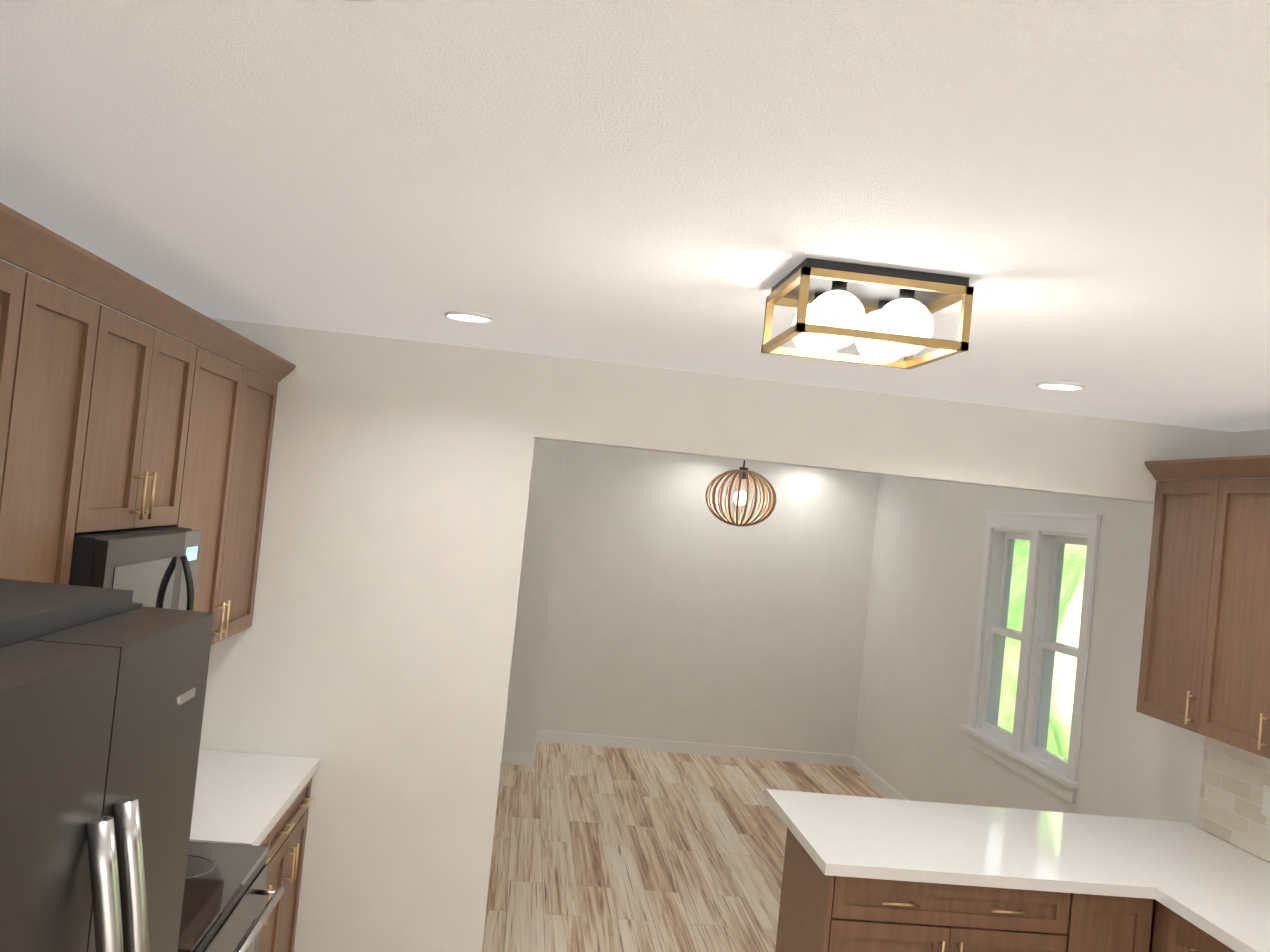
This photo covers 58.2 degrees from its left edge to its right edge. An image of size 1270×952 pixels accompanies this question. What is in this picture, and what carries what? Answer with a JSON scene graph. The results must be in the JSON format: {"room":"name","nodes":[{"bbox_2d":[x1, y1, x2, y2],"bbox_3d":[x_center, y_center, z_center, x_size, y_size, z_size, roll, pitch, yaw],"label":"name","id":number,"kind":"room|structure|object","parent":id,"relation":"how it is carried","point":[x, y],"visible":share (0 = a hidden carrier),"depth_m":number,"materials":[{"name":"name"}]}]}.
{"room":"kitchen","nodes":[
{"label":"kitchen","id":0,"kind":"room"},
{"bbox_2d":[0,259,196,346],"bbox_3d":[-1.868,0.656,3.670,0.140,2.650,11.800,6,-1,-5],"label":"wall","id":1,"kind":"structure","parent":0,"point":[90,299],"depth_m":3.45,"materials":[{"name":"paint"}]},
{"bbox_2d":[0,246,39,545],"bbox_3d":[-1.377,-0.169,1.855,0.330,0.545,0.848,6,-1,-5],"label":"upper cabinet","id":2,"kind":"object","parent":1,"relation":"attached to","point":[17,286],"depth_m":2.29,"materials":[{"name":"brown wood"}]},
{"bbox_2d":[0,266,119,584],"bbox_3d":[-1.457,0.062,2.471,0.330,0.990,0.518,6,-1,-5],"label":"upper cabinet","id":3,"kind":"object","parent":1,"relation":"attached to","point":[68,380],"depth_m":2.56,"materials":[{"name":"brown wood"}]},
{"bbox_2d":[96,302,203,530],"bbox_3d":[-1.489,-0.147,3.065,0.330,0.550,0.780,6,-1,-5],"label":"upper cabinet","id":4,"kind":"object","parent":1,"relation":"attached to","point":[110,419],"depth_m":3.10,"materials":[{"name":"brown wood"}]},
{"bbox_2d":[69,526,201,610],"bbox_3d":[-1.472,0.352,3.059,0.456,0.431,0.776,6,-1,-5],"label":"microwave","id":5,"kind":"object","parent":4,"relation":"attached to","point":[155,566],"visible":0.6,"depth_m":2.99,"materials":[{"name":"black metal"}]},
{"bbox_2d":[184,342,282,644],"bbox_3d":[-1.596,0.087,3.981,0.330,0.990,1.186,6,-1,-5],"label":"upper cabinet","id":6,"kind":"object","parent":1,"relation":"attached to","point":[236,405],"depth_m":4.02,"materials":[{"name":"brown wood"}]},
{"bbox_2d":[502,439,565,752],"bbox_3d":[-0.853,0.850,7.235,0.690,2.650,4.880,6,-1,-5],"label":"wall","id":7,"kind":"structure","parent":0,"point":[534,598],"depth_m":8.79,"materials":[{"name":"paint"}]},
{"bbox_2d":[501,751,532,765],"bbox_3d":[-1.052,2.153,8.735,0.550,0.095,0.014,6,-1,-5],"label":"baseboard","id":8,"kind":"structure","parent":7,"relation":"attached to","point":[513,758],"depth_m":8.74,"materials":[{"name":"white wood"}]},
{"bbox_2d":[529,731,536,765],"bbox_3d":[-0.813,2.189,9.197,0.014,0.095,0.890,6,-1,-5],"label":"baseboard","id":9,"kind":"structure","parent":7,"relation":"attached to","point":[531,760],"depth_m":8.75,"materials":[{"name":"white wood"}]},
{"bbox_2d":[0,0,1269,431],"bbox_3d":[0.519,-0.480,3.909,4.800,0.100,12.200,6,-1,-5],"label":"ceiling","id":10,"kind":"structure","parent":0,"point":[1076,190],"depth_m":1.99,"materials":[{"name":"white paint"}]},
{"bbox_2d":[444,311,493,322],"bbox_3d":[-0.559,-0.535,3.840,0.170,0.012,0.170,6,-1,-5],"label":"recessed light","id":11,"kind":"object","parent":10,"relation":"in","point":[470,317],"visible":1,"depth_m":3.84,"materials":[{"name":"white plastic"}]},
{"bbox_2d":[706,461,775,526],"bbox_3d":[0.719,0.013,7.605,0.474,0.650,0.474,6,-1,-5],"label":"dining pendant light","id":12,"kind":"object","parent":10,"relation":"hanging from","point":[741,497],"visible":1,"depth_m":7.53,"materials":[{"name":"brown wood"}]},
{"bbox_2d":[761,258,973,369],"bbox_3d":[0.536,-0.371,2.703,0.388,0.174,0.388,6,-1,-5],"label":"flush-mount light","id":13,"kind":"object","parent":10,"relation":"attached to","point":[880,316],"visible":1,"depth_m":2.58,"materials":[{"name":"gold metal"}]},
{"bbox_2d":[1035,381,1085,390],"bbox_3d":[1.517,-0.321,4.068,0.170,0.012,0.170,6,-1,-5],"label":"recessed light","id":14,"kind":"object","parent":10,"relation":"in","point":[1058,386],"visible":1,"depth_m":4.07,"materials":[{"name":"white plastic"}]},
{"bbox_2d":[482,741,887,951],"bbox_3d":[0.245,2.235,3.839,4.800,0.060,12.200,6,-1,-5],"label":"floor","id":15,"kind":"structure","parent":0,"point":[601,849],"depth_m":6.89,"materials":[{"name":"brown wood"}]},
{"bbox_2d":[0,579,213,951],"bbox_3d":[-1.128,1.071,1.391,0.934,1.855,0.860,6,-1,-5],"label":"refrigerator","id":16,"kind":"object","parent":15,"relation":"on","point":[102,695],"visible":1,"depth_m":1.43,"materials":[{"name":"black metal"}]},
{"bbox_2d":[177,841,284,951],"bbox_3d":[-1.413,1.427,3.041,0.747,1.175,0.790,6,-1,-5],"label":"range","id":17,"kind":"object","parent":15,"relation":"on","point":[225,891],"visible":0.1,"depth_m":3.15,"materials":[{"name":"black glass"}]},
{"bbox_2d":[258,778,312,951],"bbox_3d":[-1.582,1.580,3.989,0.665,0.885,1.122,6,-1,-5],"label":"base cabinet","id":18,"kind":"object","parent":15,"relation":"on","point":[283,841],"visible":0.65,"depth_m":4.22,"materials":[{"name":"brown wood"}]},
{"bbox_2d":[189,749,319,845],"bbox_3d":[-1.542,1.115,4.002,0.651,0.040,1.128,6,-1,-5],"label":"countertop","id":19,"kind":"structure","parent":18,"relation":"on","point":[241,798],"depth_m":4.01,"materials":[{"name":"white stone"}]},
{"bbox_2d":[775,827,1094,951],"bbox_3d":[1.050,1.851,4.240,0.924,0.884,0.640,6,-1,-5],"label":"base cabinet","id":20,"kind":"object","parent":15,"relation":"on","point":[819,911],"depth_m":3.94,"materials":[{"name":"brown wood"}]},
{"bbox_2d":[765,789,1152,898],"bbox_3d":[1.179,1.399,4.400,1.170,0.040,0.980,6,-1,-5],"label":"countertop","id":21,"kind":"structure","parent":20,"relation":"on","point":[844,835],"depth_m":4.24,"materials":[{"name":"white stone"}]},
{"bbox_2d":[1091,895,1155,951],"bbox_3d":[1.570,1.904,4.277,0.361,0.884,0.620,6,-1,-5],"label":"base cabinet","id":22,"kind":"object","parent":15,"relation":"on","point":[1118,924],"depth_m":3.99,"materials":[{"name":"brown wood"}]},
{"bbox_2d":[1159,905,1234,951],"bbox_3d":[2.170,1.944,3.483,0.700,0.884,0.870,6,-1,-5],"label":"base cabinet","id":23,"kind":"object","parent":15,"relation":"on","point":[1173,931],"depth_m":3.81,"materials":[{"name":"brown wood"}]},
{"bbox_2d":[1037,810,1269,951],"bbox_3d":[2.291,1.464,2.589,0.721,0.040,4.790,6,-1,-5],"label":"countertop","id":24,"kind":"structure","parent":23,"relation":"on","point":[1216,887],"depth_m":4.25,"materials":[{"name":"white stone"}]},
{"bbox_2d":[537,442,879,755],"bbox_3d":[-0.167,0.985,9.817,4.680,2.650,0.140,6,-1,-5],"label":"wall","id":25,"kind":"structure","parent":0,"point":[679,611],"depth_m":9.82,"materials":[{"name":"paint"}]},
{"bbox_2d":[537,730,848,766],"bbox_3d":[0.505,2.336,9.780,2.760,0.095,0.014,6,-1,-5],"label":"baseboard","id":26,"kind":"structure","parent":25,"relation":"attached to","point":[542,735],"depth_m":9.77,"materials":[{"name":"white wood"}]},
{"bbox_2d":[197,318,1232,951],"bbox_3d":[0.294,0.903,4.819,4.400,2.650,0.140,6,-1,-5],"label":"wall","id":27,"kind":"structure","parent":0,"point":[366,657],"depth_m":4.65,"materials":[{"name":"paint"}]},
{"bbox_2d":[853,429,1269,862],"bbox_3d":[2.630,1.119,4.077,0.140,2.650,11.800,6,-1,-5],"label":"wall","id":28,"kind":"structure","parent":0,"point":[919,643],"depth_m":7.63,"materials":[{"name":"paint"}]},
{"bbox_2d":[849,755,906,799],"bbox_3d":[2.106,2.439,7.507,0.014,0.095,4.830,6,-1,-5],"label":"baseboard","id":29,"kind":"structure","parent":28,"relation":"attached to","point":[883,787],"depth_m":9.23,"materials":[{"name":"white wood"}]},
{"bbox_2d":[961,511,1101,803],"bbox_3d":[2.373,0.984,6.767,0.195,1.530,1.510,6,-1,-5],"label":"dining room window","id":30,"kind":"structure","parent":28,"relation":"in","point":[1022,750],"depth_m":6.71,"materials":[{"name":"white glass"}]},
{"bbox_2d":[1136,475,1203,727],"bbox_3d":[2.394,0.530,4.686,0.330,1.005,0.512,6,-1,-5],"label":"upper cabinet","id":31,"kind":"object","parent":28,"relation":"attached to","point":[1179,501],"depth_m":4.75,"materials":[{"name":"brown wood"}]},
{"bbox_2d":[1184,471,1269,753],"bbox_3d":[2.433,0.523,4.261,0.330,1.005,0.566,6,-1,-5],"label":"upper cabinet","id":32,"kind":"object","parent":28,"relation":"attached to","point":[1205,663],"depth_m":4.35,"materials":[{"name":"brown wood"}]},
{"bbox_2d":[1197,736,1269,861],"bbox_3d":[2.675,1.246,2.590,0.008,0.466,4.716,6,-1,-5],"label":"backsplash","id":33,"kind":"structure","parent":28,"relation":"attached to","point":[1234,780],"depth_m":4.70,"materials":[{"name":"tile"}]},
{"bbox_2d":[1261,785,1269,817],"bbox_3d":[2.492,1.281,4.483,0.008,0.116,0.072,6,-1,-5],"label":"electrical outlet plate","id":34,"kind":"object","parent":33,"relation":"attached to","point":[1265,810],"visible":0.39,"depth_m":4.48,"materials":[{"name":"plastic"}]},
{"bbox_2d":[1256,587,1269,758],"bbox_3d":[2.473,0.516,3.837,0.330,1.005,0.512,6,-1,-5],"label":"upper cabinet","id":35,"kind":"object","parent":28,"relation":"attached to","point":[1262,732],"depth_m":4.09,"materials":[{"name":"brown wood"}]},
{"label":"outside","id":36,"kind":"structure","parent":0,"visible":0},
{"bbox_2d":[998,539,1086,759],"bbox_3d":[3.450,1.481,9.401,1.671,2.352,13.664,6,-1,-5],"label":"window glass","id":37,"kind":"object","parent":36,"point":[1011,675],"depth_m":8.33,"materials":[{"name":"clear glass"}]}
]}

